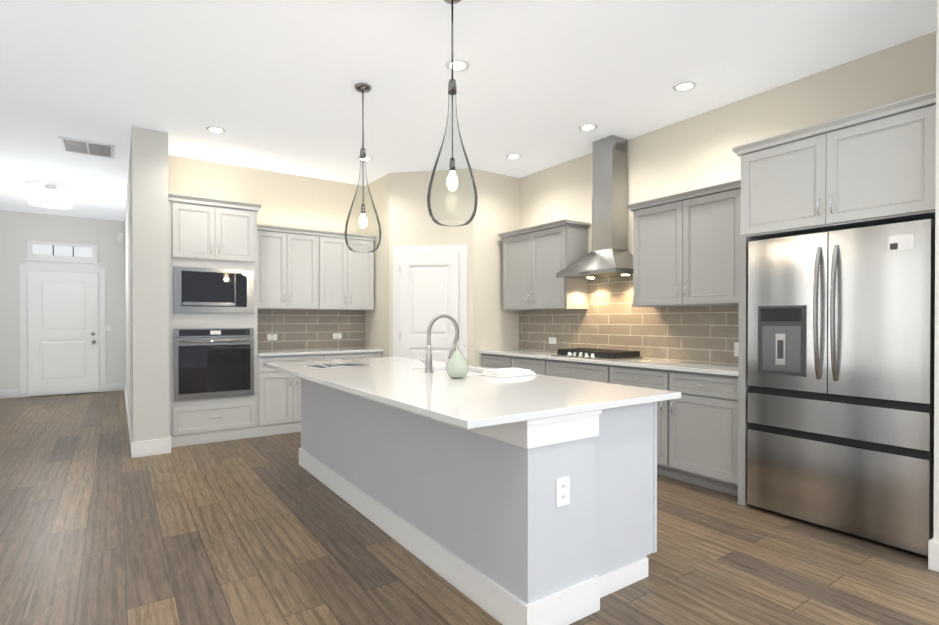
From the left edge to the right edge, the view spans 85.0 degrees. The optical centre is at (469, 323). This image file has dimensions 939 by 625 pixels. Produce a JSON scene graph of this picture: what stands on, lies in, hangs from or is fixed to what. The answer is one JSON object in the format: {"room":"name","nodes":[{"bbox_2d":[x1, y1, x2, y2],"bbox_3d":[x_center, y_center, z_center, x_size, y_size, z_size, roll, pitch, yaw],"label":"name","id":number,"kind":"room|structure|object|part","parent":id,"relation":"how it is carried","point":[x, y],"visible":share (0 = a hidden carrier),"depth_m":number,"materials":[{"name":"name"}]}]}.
{"room":"kitchen","nodes":[
{"label":"kitchen","id":0,"kind":"room"},
{"bbox_2d":[0,0,936,220],"bbox_3d":[-1.099,-1.871,3.895,6.040,0.080,15.040,0,0,-35],"label":"ceiling","id":1,"kind":"structure","parent":0,"point":[267,85],"depth_m":3.76,"materials":[{"name":"paint"}]},
{"bbox_2d":[28,184,71,209],"bbox_3d":[-5.597,-1.714,6.843,0.456,0.271,0.456,0,0,-35],"label":"drum light","id":2,"kind":"object","parent":1,"relation":"attached to","point":[49,200],"visible":1,"depth_m":6.72,"materials":[{"name":"white metal"}]},
{"bbox_2d":[58,136,114,158],"bbox_3d":[-3.981,-1.835,5.345,0.460,0.012,0.500,0,0,-35],"label":"ceiling vent","id":3,"kind":"object","parent":1,"relation":"in","point":[72,145],"visible":1,"depth_m":5.34,"materials":[{"name":"white metal"}]},
{"bbox_2d":[206,126,225,133],"bbox_3d":[-2.398,-1.835,4.845,0.174,0.004,0.174,0,1,-44],"label":"recessed light","id":4,"kind":"object","parent":1,"relation":"in","point":[213,129],"depth_m":4.83,"materials":[{"name":"white plastic"}]},
{"bbox_2d":[344,83,381,252],"bbox_3d":[-0.822,-1.197,3.956,0.282,1.267,0.282,0,0,-35],"label":"pendant light","id":5,"kind":"object","parent":1,"relation":"hanging from","point":[362,88],"visible":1,"depth_m":3.95,"materials":[{"name":"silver metal"}]},
{"bbox_3d":[-0.822,-0.938,3.958,0.282,0.748,0.282,0,0,-35],"label":"glass","id":6,"kind":"part","parent":5,"relation":"part of","materials":[{"name":"clear glass"}]},
{"bbox_3d":[-0.822,-0.798,3.959,0.062,0.107,0.060,0,0,-35],"label":"bulb","id":7,"kind":"part","parent":5,"relation":"part of","materials":[{"name":"white glass"}]},
{"bbox_2d":[357,156,372,160],"bbox_3d":[-1.163,-1.841,5.697,0.174,0.004,0.174,0,0,10],"label":"recessed light","id":8,"kind":"object","parent":1,"relation":"in","point":[368,158],"depth_m":5.69,"materials":[{"name":"white"}]},
{"bbox_2d":[427,0,477,225],"bbox_3d":[-0.095,-1.190,2.830,0.282,1.267,0.282,0,0,-35],"label":"pendant light","id":9,"kind":"object","parent":1,"relation":"hanging from","point":[452,181],"visible":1,"depth_m":2.84,"materials":[{"name":"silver metal"}]},
{"bbox_3d":[-0.095,-0.931,2.832,0.282,0.748,0.282,0,0,-35],"label":"glass","id":10,"kind":"part","parent":9,"relation":"part of","materials":[{"name":"clear glass"}]},
{"bbox_3d":[-0.095,-0.791,2.833,0.062,0.107,0.060,0,0,-35],"label":"bulb","id":11,"kind":"part","parent":9,"relation":"part of","materials":[{"name":"white glass"}]},
{"bbox_2d":[445,59,469,71],"bbox_3d":[-0.085,-1.827,3.622,0.174,0.004,0.174,0,1,-44],"label":"recessed light","id":12,"kind":"object","parent":1,"relation":"in","point":[459,65],"depth_m":3.62,"materials":[{"name":"white"}]},
{"bbox_2d":[506,154,521,158],"bbox_3d":[0.486,-1.840,5.631,0.174,0.004,0.174,0,1,-44],"label":"recessed light","id":13,"kind":"object","parent":1,"relation":"in","point":[511,156],"depth_m":5.62,"materials":[{"name":"white plastic"}]},
{"bbox_2d":[578,124,597,130],"bbox_3d":[1.106,-1.835,4.784,0.174,0.004,0.174,0,0,10],"label":"recessed light","id":14,"kind":"object","parent":1,"relation":"in","point":[586,127],"depth_m":4.78,"materials":[{"name":"white plastic"}]},
{"bbox_2d":[672,81,696,91],"bbox_3d":[1.657,-1.829,3.949,0.174,0.004,0.174,0,1,-44],"label":"recessed light","id":15,"kind":"object","parent":1,"relation":"in","point":[687,85],"depth_m":3.94,"materials":[{"name":"white plastic"}]},
{"bbox_2d":[0,391,938,624],"bbox_3d":[-1.099,1.278,3.915,6.040,0.060,15.040,0,0,-35],"label":"floor","id":16,"kind":"structure","parent":0,"point":[99,525],"depth_m":2.79,"materials":[{"name":"brown wood"}]},
{"bbox_2d":[168,197,259,446],"bbox_3d":[-2.818,-0.015,5.581,0.830,2.504,0.549,0,0,-35],"label":"tall cabinet","id":17,"kind":"object","parent":16,"relation":"on","point":[202,234],"depth_m":5.35,"materials":[{"name":"grey wood"}]},
{"bbox_2d":[173,266,253,313],"bbox_3d":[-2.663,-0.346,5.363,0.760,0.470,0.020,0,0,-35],"label":"microwave","id":18,"kind":"object","parent":17,"relation":"in","point":[209,290],"visible":0.96,"depth_m":5.35,"materials":[{"name":"silver metal"}]},
{"bbox_2d":[174,328,253,400],"bbox_3d":[-2.642,0.406,5.337,0.750,0.725,0.096,0,0,-35],"label":"wall oven","id":19,"kind":"object","parent":17,"relation":"in","point":[204,368],"visible":1,"depth_m":5.33,"materials":[{"name":"black glass"}]},
{"bbox_2d":[260,205,327,436],"bbox_3d":[-2.168,-0.018,6.030,0.750,2.504,0.549,0,0,-35],"label":"kitchen cabinets","id":20,"kind":"object","parent":16,"relation":"on","point":[313,294],"depth_m":5.99,"materials":[{"name":"grey wood"}]},
{"bbox_2d":[258,347,382,355],"bbox_3d":[-1.851,0.333,6.232,1.476,0.030,0.579,0,0,-35],"label":"countertop","id":21,"kind":"structure","parent":20,"relation":"on","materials":[{"name":"white stone"}]},
{"bbox_2d":[328,231,382,359],"bbox_3d":[-1.555,-0.006,6.452,0.738,2.475,0.549,0,0,-35],"label":"tall cabinet","id":22,"kind":"object","parent":16,"relation":"on","point":[350,273],"depth_m":6.46,"materials":[{"name":"grey wood"}]},
{"bbox_2d":[299,370,656,624],"bbox_3d":[-0.262,0.809,3.542,0.930,0.884,3.072,0,0,-35],"label":"kitchen island","id":23,"kind":"object","parent":16,"relation":"on","point":[526,500],"depth_m":2.40,"materials":[{"name":"white"}]},
{"bbox_2d":[263,358,680,429],"bbox_3d":[-0.349,0.362,3.473,1.300,0.051,3.090,0,0,-35],"label":"island countertop","id":24,"kind":"structure","parent":23,"relation":"on","point":[473,401],"depth_m":2.60,"materials":[{"name":"white stone"}]},
{"bbox_2d":[304,363,369,368],"bbox_3d":[-1.043,0.330,4.070,0.503,0.005,0.379,0,0,-35],"label":"brochures","id":25,"kind":"object","parent":24,"relation":"on","point":[320,366],"visible":1,"depth_m":4.04,"materials":[{"name":"white paper"}]},
{"bbox_2d":[419,314,458,373],"bbox_3d":[-0.212,0.131,3.652,0.279,0.406,0.132,0,0,-35],"label":"faucet","id":26,"kind":"object","parent":24,"relation":"on","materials":[{"name":"silver metal"}]},
{"bbox_2d":[446,344,468,377],"bbox_3d":[-0.076,0.232,3.217,0.150,0.210,0.150,0,0,-35],"label":"decor","id":27,"kind":"object","parent":24,"relation":"on","point":[457,365],"visible":1,"depth_m":3.17,"materials":[{"name":"green ceramic"}]},
{"bbox_2d":[481,368,535,377],"bbox_3d":[0.256,0.317,3.361,0.310,0.038,0.200,0,0,-35],"label":"towel","id":28,"kind":"object","parent":24,"relation":"on","point":[506,372],"visible":1,"depth_m":3.29,"materials":[{"name":"white fabric"}]},
{"bbox_2d":[556,476,569,506],"bbox_3d":[0.391,0.700,2.139,0.075,0.115,0.008,0,0,-35],"label":"outlet","id":29,"kind":"object","parent":23,"relation":"attached to","point":[562,482],"depth_m":2.14,"materials":[{"name":"white plastic"}]},
{"bbox_2d":[481,355,542,374],"bbox_3d":[0.706,0.794,5.869,0.604,0.884,1.123,0,0,-35],"label":"base cabinet","id":30,"kind":"object","parent":16,"relation":"on","point":[488,361],"depth_m":5.69,"materials":[{"name":"grey wood"}]},
{"bbox_2d":[543,359,606,382],"bbox_3d":[1.256,0.799,5.071,0.604,0.884,0.815,0,0,-35],"label":"base cabinet","id":31,"kind":"object","parent":16,"relation":"on","point":[597,372],"depth_m":4.88,"materials":[{"name":"grey wood"}]},
{"bbox_2d":[607,367,734,495],"bbox_3d":[1.822,0.804,4.250,0.604,0.884,1.180,0,0,-35],"label":"base cabinet","id":32,"kind":"object","parent":16,"relation":"on","point":[696,430],"depth_m":3.90,"materials":[{"name":"grey wood"}]},
{"bbox_2d":[479,347,734,374],"bbox_3d":[1.261,0.341,5.035,0.634,0.030,3.121,0,0,-35],"label":"countertop","id":33,"kind":"structure","parent":32,"relation":"on","point":[655,364],"depth_m":4.42,"materials":[{"name":"white stone"}]},
{"bbox_2d":[551,348,642,359],"bbox_3d":[1.243,0.291,5.062,0.475,0.068,0.760,0,0,-35],"label":"cooktop","id":34,"kind":"object","parent":33,"relation":"in","point":[598,354],"visible":1,"depth_m":4.87,"materials":[{"name":"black metal"}]},
{"bbox_2d":[735,91,935,505],"bbox_3d":[2.437,0.017,3.305,0.659,2.470,1.055,0,0,-35],"label":"tall cabinet","id":35,"kind":"object","parent":16,"relation":"on","point":[874,166],"depth_m":3.11,"materials":[{"name":"grey wood"}]},
{"bbox_2d":[747,219,934,555],"bbox_3d":[2.401,0.348,3.255,0.720,1.810,0.950,0,0,-35],"label":"refrigerator","id":36,"kind":"object","parent":16,"relation":"on","point":[841,356],"visible":0.98,"depth_m":3.00,"materials":[{"name":"grey metal"}]},
{"bbox_2d":[0,0,938,541],"bbox_3d":[-1.099,-0.292,3.905,6.040,3.080,15.040,0,0,-35],"label":"wall","id":37,"kind":"structure","parent":0,"point":[694,152],"depth_m":5.85,"materials":[{"name":"paint"}]},
{"bbox_2d":[20,233,122,396],"bbox_3d":[-6.865,-0.214,8.891,1.425,2.860,0.044,0,0,-35],"label":"front door","id":38,"kind":"structure","parent":37,"relation":"in","point":[60,323],"depth_m":8.79,"materials":[{"name":"white wood"}]},
{"bbox_2d":[123,383,134,457],"bbox_3d":[-4.705,1.155,7.042,0.016,0.145,5.556,0,0,-35],"label":"baseboard","id":39,"kind":"structure","parent":37,"relation":"attached to","point":[132,444],"depth_m":5.49,"materials":[{"name":"white wood"}]},
{"bbox_2d":[135,436,170,457],"bbox_3d":[-2.991,1.170,4.860,0.279,0.145,0.016,0,0,-35],"label":"baseboard","id":40,"kind":"structure","parent":37,"relation":"attached to","point":[149,447],"depth_m":4.84,"materials":[{"name":"white wood"}]},
{"bbox_2d":[257,309,364,350],"bbox_3d":[-2.013,0.069,6.466,1.476,0.495,0.008,0,0,-35],"label":"backsplash","id":41,"kind":"structure","parent":37,"relation":"attached to","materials":[{"name":"tile"}]},
{"bbox_2d":[393,244,466,362],"bbox_3d":[-0.482,0.144,6.163,0.918,2.180,0.041,0,0,10],"label":"pantry door","id":42,"kind":"structure","parent":37,"relation":"in","point":[429,283],"depth_m":6.15,"materials":[{"name":"white wood"}]},
{"bbox_2d":[499,219,590,310],"bbox_3d":[0.840,-0.613,5.890,0.349,0.897,1.070,0,0,-35],"label":"upper cabinet","id":43,"kind":"object","parent":37,"relation":"attached to","point":[533,257],"depth_m":5.62,"materials":[{"name":"grey wood"}]},
{"bbox_2d":[556,135,632,279],"bbox_3d":[1.305,-1.154,5.071,0.492,1.366,0.760,0,0,-35],"label":"range hood","id":44,"kind":"object","parent":37,"relation":"attached to","point":[609,255],"visible":1,"depth_m":5.04,"materials":[{"name":"silver metal"}]},
{"bbox_2d":[519,276,738,363],"bbox_3d":[1.518,-0.118,5.211,0.008,0.885,3.118,0,0,-35],"label":"backsplash","id":45,"kind":"structure","parent":37,"relation":"attached to","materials":[{"name":"tile"}]},
{"bbox_2d":[631,183,734,306],"bbox_3d":[1.908,-0.603,4.342,0.349,0.897,1.010,0,0,-35],"label":"upper cabinet","id":46,"kind":"object","parent":37,"relation":"attached to","point":[684,245],"depth_m":4.22,"materials":[{"name":"grey wood"}]}
]}

